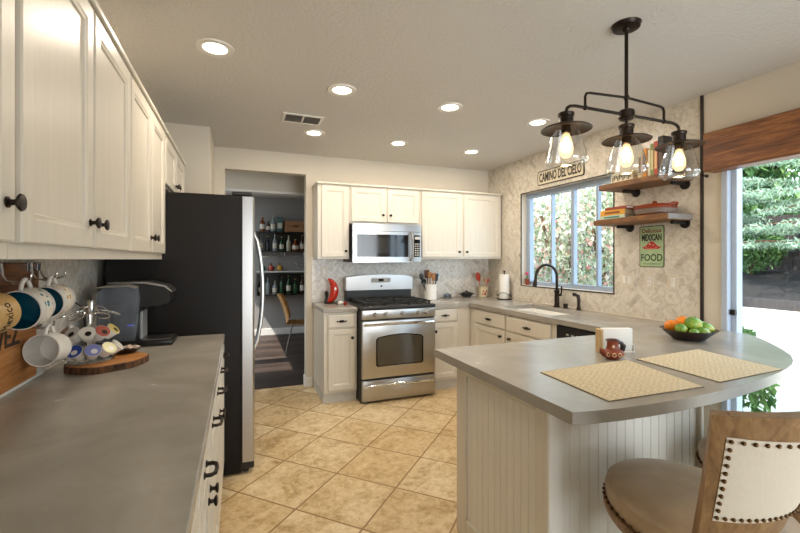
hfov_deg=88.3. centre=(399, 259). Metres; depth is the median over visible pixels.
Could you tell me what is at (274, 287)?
bottle
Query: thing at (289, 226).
wooden box
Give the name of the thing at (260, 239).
bottle
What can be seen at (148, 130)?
upper cabinet
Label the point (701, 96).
trim
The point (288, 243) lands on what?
bottle
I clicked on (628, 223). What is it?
wall shelf
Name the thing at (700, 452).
bar stool
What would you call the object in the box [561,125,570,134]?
socket
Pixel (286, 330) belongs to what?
baseboard
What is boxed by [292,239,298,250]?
bottle
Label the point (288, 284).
bottle
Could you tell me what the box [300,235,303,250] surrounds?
bottle
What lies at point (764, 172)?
evergreen tree
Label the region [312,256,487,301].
wall tile
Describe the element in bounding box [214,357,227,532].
base cabinet
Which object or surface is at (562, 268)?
flowering shrub
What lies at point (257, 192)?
trim
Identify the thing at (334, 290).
ornament
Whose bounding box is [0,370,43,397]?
trim
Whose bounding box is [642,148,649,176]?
book
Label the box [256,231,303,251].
bar shelf
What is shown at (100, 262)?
wall
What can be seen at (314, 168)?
wall
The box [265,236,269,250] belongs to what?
bottle
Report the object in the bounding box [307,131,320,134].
diffuser
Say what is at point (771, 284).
bank
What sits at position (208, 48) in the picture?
diffuser
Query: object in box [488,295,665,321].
trim
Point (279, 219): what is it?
bottle
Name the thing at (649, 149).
book
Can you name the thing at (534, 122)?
diffuser
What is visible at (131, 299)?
coffee maker
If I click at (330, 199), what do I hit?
upper cabinet
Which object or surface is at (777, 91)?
wall
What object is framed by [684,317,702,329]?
mango
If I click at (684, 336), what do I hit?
fruit bowl
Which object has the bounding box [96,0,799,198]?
ceiling
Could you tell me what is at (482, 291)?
utensil cup
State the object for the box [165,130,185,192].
upper cabinet
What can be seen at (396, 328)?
gas range
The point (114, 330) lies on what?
pod
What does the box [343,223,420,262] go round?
microwave
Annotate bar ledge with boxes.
[256,271,303,272]
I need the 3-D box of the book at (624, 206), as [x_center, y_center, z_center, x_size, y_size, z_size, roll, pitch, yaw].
[1.771,-0.404,3.281,0.147,0.022,0.200,0,0,-20]
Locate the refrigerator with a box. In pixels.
[105,191,264,475]
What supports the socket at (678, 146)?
attached to the pendant chandelier at (566, 126)
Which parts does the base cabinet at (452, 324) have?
drawer, door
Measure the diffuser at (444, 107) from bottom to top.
0.003 m
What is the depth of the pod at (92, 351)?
1.71 m
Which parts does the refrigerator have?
door, handle, handle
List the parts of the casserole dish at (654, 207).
lid, handle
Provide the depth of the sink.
4.15 m
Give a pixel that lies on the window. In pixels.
(573, 188)
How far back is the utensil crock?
4.75 m
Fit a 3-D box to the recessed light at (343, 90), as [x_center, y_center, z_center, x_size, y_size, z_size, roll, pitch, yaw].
[-0.388,-1.131,2.759,0.196,0.008,0.196,0,0,-21]
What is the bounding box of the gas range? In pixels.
[343,274,434,402]
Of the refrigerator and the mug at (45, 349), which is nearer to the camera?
the mug at (45, 349)
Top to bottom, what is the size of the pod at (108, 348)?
0.067 m
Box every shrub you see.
[534,183,610,284]
[534,200,577,282]
[549,186,612,286]
[742,324,781,411]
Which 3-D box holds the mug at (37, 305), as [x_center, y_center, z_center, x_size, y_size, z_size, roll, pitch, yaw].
[-1.252,0.147,1.385,0.134,0.173,0.104,0,0,-11]
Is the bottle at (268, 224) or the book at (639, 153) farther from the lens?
the bottle at (268, 224)
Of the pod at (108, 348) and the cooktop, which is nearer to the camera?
the pod at (108, 348)
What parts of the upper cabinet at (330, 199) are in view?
crown moulding, door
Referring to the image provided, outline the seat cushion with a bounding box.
[605,458,799,532]
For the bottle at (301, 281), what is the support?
on the bar shelf at (272, 277)
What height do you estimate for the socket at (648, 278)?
0.068 m
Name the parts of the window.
sill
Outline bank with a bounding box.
[535,266,799,300]
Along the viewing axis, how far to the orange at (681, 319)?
2.42 m
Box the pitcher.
[599,338,625,359]
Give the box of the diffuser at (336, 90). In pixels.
[333,87,350,93]
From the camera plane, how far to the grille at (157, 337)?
2.29 m
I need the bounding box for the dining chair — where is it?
[277,293,303,355]
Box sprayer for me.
[572,293,581,310]
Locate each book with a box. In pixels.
[600,208,634,216]
[600,214,635,219]
[605,205,635,210]
[638,151,641,177]
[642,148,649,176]
[648,149,649,175]
[650,143,653,174]
[654,141,657,173]
[658,135,679,173]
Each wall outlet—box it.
[321,267,326,276]
[644,273,653,288]
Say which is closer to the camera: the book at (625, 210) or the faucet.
the book at (625, 210)
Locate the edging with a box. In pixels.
[742,297,799,311]
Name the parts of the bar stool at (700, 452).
nailhead trim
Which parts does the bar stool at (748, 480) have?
nailhead trim, rail, rail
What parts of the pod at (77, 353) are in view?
foil lid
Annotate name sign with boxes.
[538,159,584,185]
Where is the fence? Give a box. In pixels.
[545,213,799,270]
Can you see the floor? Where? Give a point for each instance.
(389, 465)
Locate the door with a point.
(731, 180)
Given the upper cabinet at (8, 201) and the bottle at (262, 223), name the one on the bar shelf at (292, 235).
the bottle at (262, 223)
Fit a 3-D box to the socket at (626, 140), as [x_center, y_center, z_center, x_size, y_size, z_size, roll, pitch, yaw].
[1.096,-0.574,1.994,0.042,0.038,0.041,0,0,-21]
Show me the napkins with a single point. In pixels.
(623, 334)
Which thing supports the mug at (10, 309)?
hanging from the mug rack at (14, 370)
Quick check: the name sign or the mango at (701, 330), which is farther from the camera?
the name sign
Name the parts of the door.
sliding panel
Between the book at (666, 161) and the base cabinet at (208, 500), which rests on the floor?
the base cabinet at (208, 500)
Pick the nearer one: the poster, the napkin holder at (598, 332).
the napkin holder at (598, 332)
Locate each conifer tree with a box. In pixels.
[610,158,799,251]
[742,158,799,250]
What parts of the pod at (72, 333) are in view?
foil lid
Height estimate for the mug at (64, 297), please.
0.161 m
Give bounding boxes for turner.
[424,270,429,283]
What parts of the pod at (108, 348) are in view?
foil lid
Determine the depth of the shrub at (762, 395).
3.57 m
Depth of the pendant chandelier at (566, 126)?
1.98 m
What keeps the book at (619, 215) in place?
on the wall shelf at (628, 223)
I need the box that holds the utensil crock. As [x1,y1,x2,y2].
[423,283,436,299]
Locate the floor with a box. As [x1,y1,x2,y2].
[219,333,459,532]
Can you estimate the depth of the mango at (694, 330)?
2.33 m
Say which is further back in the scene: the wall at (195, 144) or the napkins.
the wall at (195, 144)
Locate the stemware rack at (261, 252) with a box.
[261,252,303,256]
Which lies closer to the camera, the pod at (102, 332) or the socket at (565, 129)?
the pod at (102, 332)
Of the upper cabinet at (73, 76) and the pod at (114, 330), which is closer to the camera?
the upper cabinet at (73, 76)
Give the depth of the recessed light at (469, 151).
4.33 m
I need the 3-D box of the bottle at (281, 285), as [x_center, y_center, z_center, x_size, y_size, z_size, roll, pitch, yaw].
[-2.164,0.476,7.540,0.084,0.310,0.084,0,0,-21]
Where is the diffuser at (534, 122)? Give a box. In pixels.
[530,120,544,124]
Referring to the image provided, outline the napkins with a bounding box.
[600,328,631,350]
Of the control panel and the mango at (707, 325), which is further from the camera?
the control panel
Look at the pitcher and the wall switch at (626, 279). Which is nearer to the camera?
the pitcher
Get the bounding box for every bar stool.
[602,409,799,532]
[695,436,799,523]
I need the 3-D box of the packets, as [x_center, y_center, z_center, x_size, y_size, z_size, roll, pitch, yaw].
[-1.294,0.416,1.944,0.113,0.019,0.081,0,0,-21]
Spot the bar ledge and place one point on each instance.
(256, 271)
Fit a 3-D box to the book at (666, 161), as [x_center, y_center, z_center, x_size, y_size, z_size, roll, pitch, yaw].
[1.918,-0.735,2.938,0.174,0.270,0.040,0,0,-21]
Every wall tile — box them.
[0,259,96,372]
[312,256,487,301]
[488,96,699,320]
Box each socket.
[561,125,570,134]
[622,136,630,145]
[647,277,650,285]
[674,142,683,150]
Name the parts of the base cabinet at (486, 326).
drawer, door, door, drawer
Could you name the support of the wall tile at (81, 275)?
attached to the wall at (100, 262)
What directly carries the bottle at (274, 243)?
on the bar shelf at (292, 235)
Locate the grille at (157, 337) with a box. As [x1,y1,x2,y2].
[142,333,174,340]
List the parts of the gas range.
oven door, drawer, control panel, handle, handle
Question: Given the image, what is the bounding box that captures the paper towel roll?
[499,274,508,298]
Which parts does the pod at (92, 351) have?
foil lid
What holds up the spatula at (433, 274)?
in the utensil crock
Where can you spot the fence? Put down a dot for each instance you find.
(791, 262)
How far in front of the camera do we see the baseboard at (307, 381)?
4.47 m
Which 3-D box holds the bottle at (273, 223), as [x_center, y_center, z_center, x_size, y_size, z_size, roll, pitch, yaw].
[-2.301,-0.646,7.476,0.091,0.290,0.091,0,0,-21]
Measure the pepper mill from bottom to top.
0.135 m
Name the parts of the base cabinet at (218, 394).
door, drawer, drawer, door, handle, handle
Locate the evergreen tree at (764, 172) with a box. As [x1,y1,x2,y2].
[742,158,799,216]
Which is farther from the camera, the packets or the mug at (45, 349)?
the packets
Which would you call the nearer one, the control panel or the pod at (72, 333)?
the pod at (72, 333)
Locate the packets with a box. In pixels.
[123,345,139,348]
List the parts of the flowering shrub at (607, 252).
stem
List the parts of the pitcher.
handle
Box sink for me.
[518,308,568,315]
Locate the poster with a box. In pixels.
[640,225,663,266]
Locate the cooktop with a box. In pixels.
[346,300,434,310]
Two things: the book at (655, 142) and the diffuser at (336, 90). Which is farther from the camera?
the book at (655, 142)
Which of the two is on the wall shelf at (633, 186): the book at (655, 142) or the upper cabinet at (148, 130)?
the book at (655, 142)
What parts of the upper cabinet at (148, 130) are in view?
door, crown moulding, door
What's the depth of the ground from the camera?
7.61 m
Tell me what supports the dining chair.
on the floor
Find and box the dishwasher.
[557,325,594,337]
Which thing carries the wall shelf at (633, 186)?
attached to the wall at (777, 91)
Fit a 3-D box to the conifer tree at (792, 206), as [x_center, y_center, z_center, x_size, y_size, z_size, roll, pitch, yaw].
[12.949,-3.614,11.427,5.900,9.002,5.844,0,0,-41]
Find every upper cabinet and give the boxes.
[0,0,26,258]
[7,0,132,258]
[126,68,166,258]
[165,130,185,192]
[312,181,348,258]
[349,183,419,224]
[419,188,502,258]
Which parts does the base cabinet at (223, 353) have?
door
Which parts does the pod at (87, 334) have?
foil lid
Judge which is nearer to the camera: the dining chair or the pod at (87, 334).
the pod at (87, 334)
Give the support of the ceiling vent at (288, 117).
in the ceiling
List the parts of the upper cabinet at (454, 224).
door, crown moulding, door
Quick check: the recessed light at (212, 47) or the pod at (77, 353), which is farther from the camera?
the recessed light at (212, 47)
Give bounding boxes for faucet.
[532,264,561,306]
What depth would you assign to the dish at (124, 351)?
1.91 m
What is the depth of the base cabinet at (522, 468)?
1.67 m
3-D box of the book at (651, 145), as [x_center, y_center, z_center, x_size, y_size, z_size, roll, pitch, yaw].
[1.897,-0.718,3.007,0.164,0.235,0.026,0,0,-21]
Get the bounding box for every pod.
[60,326,71,341]
[64,327,81,342]
[67,345,84,360]
[78,327,95,341]
[84,344,101,359]
[94,325,110,340]
[99,342,116,357]
[106,324,119,338]
[111,340,123,354]
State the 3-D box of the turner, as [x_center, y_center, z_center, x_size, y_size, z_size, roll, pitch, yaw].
[0.323,0.291,4.845,0.072,0.336,0.029,0,0,-21]
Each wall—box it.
[0,259,104,291]
[163,122,213,193]
[214,146,487,385]
[252,196,303,328]
[522,62,799,436]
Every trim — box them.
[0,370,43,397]
[225,188,303,196]
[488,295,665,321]
[521,172,613,293]
[700,95,703,321]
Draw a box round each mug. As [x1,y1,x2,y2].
[0,293,20,332]
[6,277,55,329]
[22,323,71,366]
[39,275,75,317]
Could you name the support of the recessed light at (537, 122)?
in the ceiling
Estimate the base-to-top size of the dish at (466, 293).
0.096 m
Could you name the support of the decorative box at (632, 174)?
on the wall shelf at (633, 186)
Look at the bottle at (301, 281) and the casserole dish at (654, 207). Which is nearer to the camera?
the casserole dish at (654, 207)
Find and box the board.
[64,352,148,374]
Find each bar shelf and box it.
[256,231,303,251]
[256,273,303,295]
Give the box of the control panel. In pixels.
[343,274,412,290]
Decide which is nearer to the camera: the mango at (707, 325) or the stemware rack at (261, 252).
the mango at (707, 325)
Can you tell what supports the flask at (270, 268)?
on the bar ledge
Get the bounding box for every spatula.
[432,273,435,283]
[476,272,480,285]
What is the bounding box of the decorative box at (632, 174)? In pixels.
[611,170,637,182]
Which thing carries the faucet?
on the countertop at (514, 368)
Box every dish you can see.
[115,346,141,353]
[442,292,452,298]
[459,290,473,297]
[633,201,678,215]
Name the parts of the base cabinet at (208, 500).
door, drawer, drawer, handle, door, knob, knob, handle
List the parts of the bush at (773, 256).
stem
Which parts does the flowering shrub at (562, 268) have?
stem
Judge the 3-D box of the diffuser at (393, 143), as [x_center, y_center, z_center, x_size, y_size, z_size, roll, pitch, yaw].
[-0.015,-1.133,4.027,0.122,0.003,0.122,0,0,-21]
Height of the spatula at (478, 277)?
0.300 m
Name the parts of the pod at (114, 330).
foil lid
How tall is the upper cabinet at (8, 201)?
0.790 m
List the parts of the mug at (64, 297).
handle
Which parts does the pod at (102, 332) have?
foil lid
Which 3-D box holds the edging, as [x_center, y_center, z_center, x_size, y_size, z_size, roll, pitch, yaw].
[11.063,1.305,11.317,0.140,0.280,31.000,0,0,-21]
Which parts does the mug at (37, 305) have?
handle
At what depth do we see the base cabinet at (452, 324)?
4.41 m
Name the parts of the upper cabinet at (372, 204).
door, crown moulding, door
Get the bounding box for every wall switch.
[620,273,633,286]
[668,274,678,290]
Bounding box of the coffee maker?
[95,280,176,346]
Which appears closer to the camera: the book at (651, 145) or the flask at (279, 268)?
the book at (651, 145)
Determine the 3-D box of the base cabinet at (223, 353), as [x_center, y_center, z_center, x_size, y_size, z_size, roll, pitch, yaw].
[-1.345,0.948,2.318,0.715,0.875,0.359,0,0,-21]
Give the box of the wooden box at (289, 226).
[284,221,303,231]
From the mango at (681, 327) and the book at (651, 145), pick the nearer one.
the mango at (681, 327)
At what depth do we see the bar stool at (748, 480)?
0.98 m
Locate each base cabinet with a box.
[191,495,198,532]
[197,398,223,532]
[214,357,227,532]
[222,346,229,483]
[313,307,356,403]
[434,306,469,389]
[457,368,703,532]
[470,307,557,345]
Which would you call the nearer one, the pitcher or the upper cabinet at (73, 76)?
the upper cabinet at (73, 76)
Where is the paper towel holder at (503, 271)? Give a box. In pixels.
[497,271,511,299]
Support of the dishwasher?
on the floor
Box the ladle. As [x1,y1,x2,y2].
[421,279,425,290]
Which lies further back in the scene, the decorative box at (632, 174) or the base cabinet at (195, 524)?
the decorative box at (632, 174)
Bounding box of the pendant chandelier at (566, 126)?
[541,17,704,180]
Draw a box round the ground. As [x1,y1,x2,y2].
[742,306,799,411]
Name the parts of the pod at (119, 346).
foil lid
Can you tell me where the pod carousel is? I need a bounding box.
[56,300,121,365]
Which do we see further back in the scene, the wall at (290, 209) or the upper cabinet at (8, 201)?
the wall at (290, 209)
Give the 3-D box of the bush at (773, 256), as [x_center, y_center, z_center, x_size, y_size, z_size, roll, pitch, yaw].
[12.676,-0.231,14.851,1.316,1.656,2.316,0,0,-21]
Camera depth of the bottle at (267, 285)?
7.42 m
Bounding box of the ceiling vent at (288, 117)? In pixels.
[281,112,324,125]
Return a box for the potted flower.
[525,272,529,284]
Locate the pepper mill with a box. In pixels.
[325,291,328,301]
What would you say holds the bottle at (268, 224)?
on the bar shelf at (292, 235)
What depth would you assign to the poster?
3.19 m
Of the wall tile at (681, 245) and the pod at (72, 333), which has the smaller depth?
the pod at (72, 333)
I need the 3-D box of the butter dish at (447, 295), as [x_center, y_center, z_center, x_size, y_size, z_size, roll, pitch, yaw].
[0.575,0.435,4.973,0.140,0.070,0.098,0,0,-21]
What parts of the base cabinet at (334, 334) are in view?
drawer, door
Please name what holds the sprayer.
on the countertop at (514, 368)
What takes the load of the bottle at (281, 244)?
on the bar shelf at (292, 235)
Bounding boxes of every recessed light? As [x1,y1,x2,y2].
[195,38,234,57]
[303,129,324,136]
[327,84,356,96]
[388,140,407,146]
[437,102,462,112]
[462,149,480,154]
[525,118,549,126]
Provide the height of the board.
0.030 m
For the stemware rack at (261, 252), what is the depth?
7.47 m
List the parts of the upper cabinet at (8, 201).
door, knob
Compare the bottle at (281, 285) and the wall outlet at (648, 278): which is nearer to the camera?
the wall outlet at (648, 278)
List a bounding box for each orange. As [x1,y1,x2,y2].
[664,320,677,330]
[675,316,686,323]
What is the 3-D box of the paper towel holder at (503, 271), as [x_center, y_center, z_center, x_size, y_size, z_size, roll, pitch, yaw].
[1.222,0.301,4.829,0.173,0.338,0.173,0,0,-21]
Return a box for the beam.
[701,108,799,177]
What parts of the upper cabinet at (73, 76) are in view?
door, knob, knob, crown moulding, door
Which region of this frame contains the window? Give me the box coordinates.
[524,176,612,292]
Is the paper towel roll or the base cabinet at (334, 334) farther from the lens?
the paper towel roll
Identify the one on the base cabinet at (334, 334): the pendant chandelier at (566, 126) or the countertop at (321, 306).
the countertop at (321, 306)
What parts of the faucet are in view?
spout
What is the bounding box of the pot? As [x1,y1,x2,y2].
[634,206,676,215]
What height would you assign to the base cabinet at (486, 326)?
0.875 m
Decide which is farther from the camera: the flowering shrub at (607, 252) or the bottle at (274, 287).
the bottle at (274, 287)
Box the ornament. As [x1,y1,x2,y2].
[327,278,338,302]
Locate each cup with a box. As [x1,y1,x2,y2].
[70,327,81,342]
[478,286,486,296]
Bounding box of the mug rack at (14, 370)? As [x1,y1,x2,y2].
[0,261,66,394]
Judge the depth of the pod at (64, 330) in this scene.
1.72 m
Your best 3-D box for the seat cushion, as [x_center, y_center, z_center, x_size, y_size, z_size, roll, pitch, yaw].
[0.912,0.760,1.280,0.468,0.100,0.533,0,0,-17]
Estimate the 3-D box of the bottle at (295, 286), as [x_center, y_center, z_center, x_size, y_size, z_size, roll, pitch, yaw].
[-1.937,0.496,7.629,0.084,0.270,0.084,0,0,-21]
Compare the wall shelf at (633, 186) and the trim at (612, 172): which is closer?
the wall shelf at (633, 186)
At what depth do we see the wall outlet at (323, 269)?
4.52 m
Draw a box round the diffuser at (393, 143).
[392,142,404,144]
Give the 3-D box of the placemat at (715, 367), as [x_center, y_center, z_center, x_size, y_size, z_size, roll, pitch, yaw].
[1.384,0.468,1.855,0.520,0.003,0.416,0,0,-21]
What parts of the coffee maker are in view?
tank, tank lid, water tank, lid handle, column panel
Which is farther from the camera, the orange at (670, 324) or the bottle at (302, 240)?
the bottle at (302, 240)
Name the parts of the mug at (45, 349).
handle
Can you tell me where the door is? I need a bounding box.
[721,168,741,411]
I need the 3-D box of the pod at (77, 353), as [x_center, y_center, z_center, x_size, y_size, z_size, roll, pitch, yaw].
[-1.330,0.388,1.697,0.058,0.067,0.066,0,0,8]
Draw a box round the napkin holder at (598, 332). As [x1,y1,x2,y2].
[595,328,634,352]
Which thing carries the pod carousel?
on the board
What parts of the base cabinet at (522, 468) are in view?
panel frame, corner post, post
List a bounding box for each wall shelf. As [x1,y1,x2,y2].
[593,213,692,231]
[599,172,692,196]
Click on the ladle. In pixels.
(423, 281)
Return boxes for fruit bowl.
[659,325,719,341]
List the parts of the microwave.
door, vent panel, handle, control panel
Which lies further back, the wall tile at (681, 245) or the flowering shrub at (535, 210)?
the flowering shrub at (535, 210)
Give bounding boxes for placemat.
[540,360,703,401]
[636,349,782,382]
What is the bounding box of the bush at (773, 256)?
[742,233,788,274]
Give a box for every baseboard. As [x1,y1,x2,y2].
[255,326,303,335]
[303,374,311,386]
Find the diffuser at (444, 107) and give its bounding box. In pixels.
[442,105,457,109]
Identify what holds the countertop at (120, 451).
on the base cabinet at (195, 524)
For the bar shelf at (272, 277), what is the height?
0.390 m
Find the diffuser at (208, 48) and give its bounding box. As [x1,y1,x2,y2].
[203,43,226,53]
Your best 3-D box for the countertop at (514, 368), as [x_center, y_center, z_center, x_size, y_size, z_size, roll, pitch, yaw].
[0.840,0.490,3.264,2.035,0.040,3.576,0,0,-21]
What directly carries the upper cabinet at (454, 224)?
attached to the wall at (314, 168)
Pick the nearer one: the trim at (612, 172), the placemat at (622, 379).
the placemat at (622, 379)
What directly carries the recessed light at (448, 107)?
in the ceiling
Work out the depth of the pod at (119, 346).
1.81 m
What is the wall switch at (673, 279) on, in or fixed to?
attached to the wall tile at (681, 245)
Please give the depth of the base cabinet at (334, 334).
3.99 m
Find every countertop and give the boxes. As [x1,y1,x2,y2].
[0,334,224,532]
[312,302,357,312]
[426,296,792,424]
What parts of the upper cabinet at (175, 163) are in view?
door, crown moulding, door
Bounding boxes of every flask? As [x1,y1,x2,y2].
[268,263,273,270]
[277,263,282,270]
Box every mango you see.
[674,323,687,331]
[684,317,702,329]
[688,328,699,332]
[697,327,710,332]
[702,322,714,332]
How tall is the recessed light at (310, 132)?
0.008 m
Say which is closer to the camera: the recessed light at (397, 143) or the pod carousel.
the pod carousel
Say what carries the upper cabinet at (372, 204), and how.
attached to the wall at (314, 168)
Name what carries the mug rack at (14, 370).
attached to the wall tile at (81, 275)
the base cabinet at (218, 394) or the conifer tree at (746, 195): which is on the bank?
the conifer tree at (746, 195)
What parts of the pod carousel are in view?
post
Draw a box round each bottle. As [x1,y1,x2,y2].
[259,234,262,250]
[260,216,264,230]
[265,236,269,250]
[265,278,269,293]
[266,220,269,230]
[271,216,275,231]
[272,234,276,250]
[272,281,276,293]
[277,217,282,231]
[279,237,283,250]
[279,277,283,293]
[286,235,290,250]
[286,276,290,293]
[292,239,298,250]
[293,279,297,293]
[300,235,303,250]
[300,275,303,292]
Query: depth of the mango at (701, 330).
2.33 m

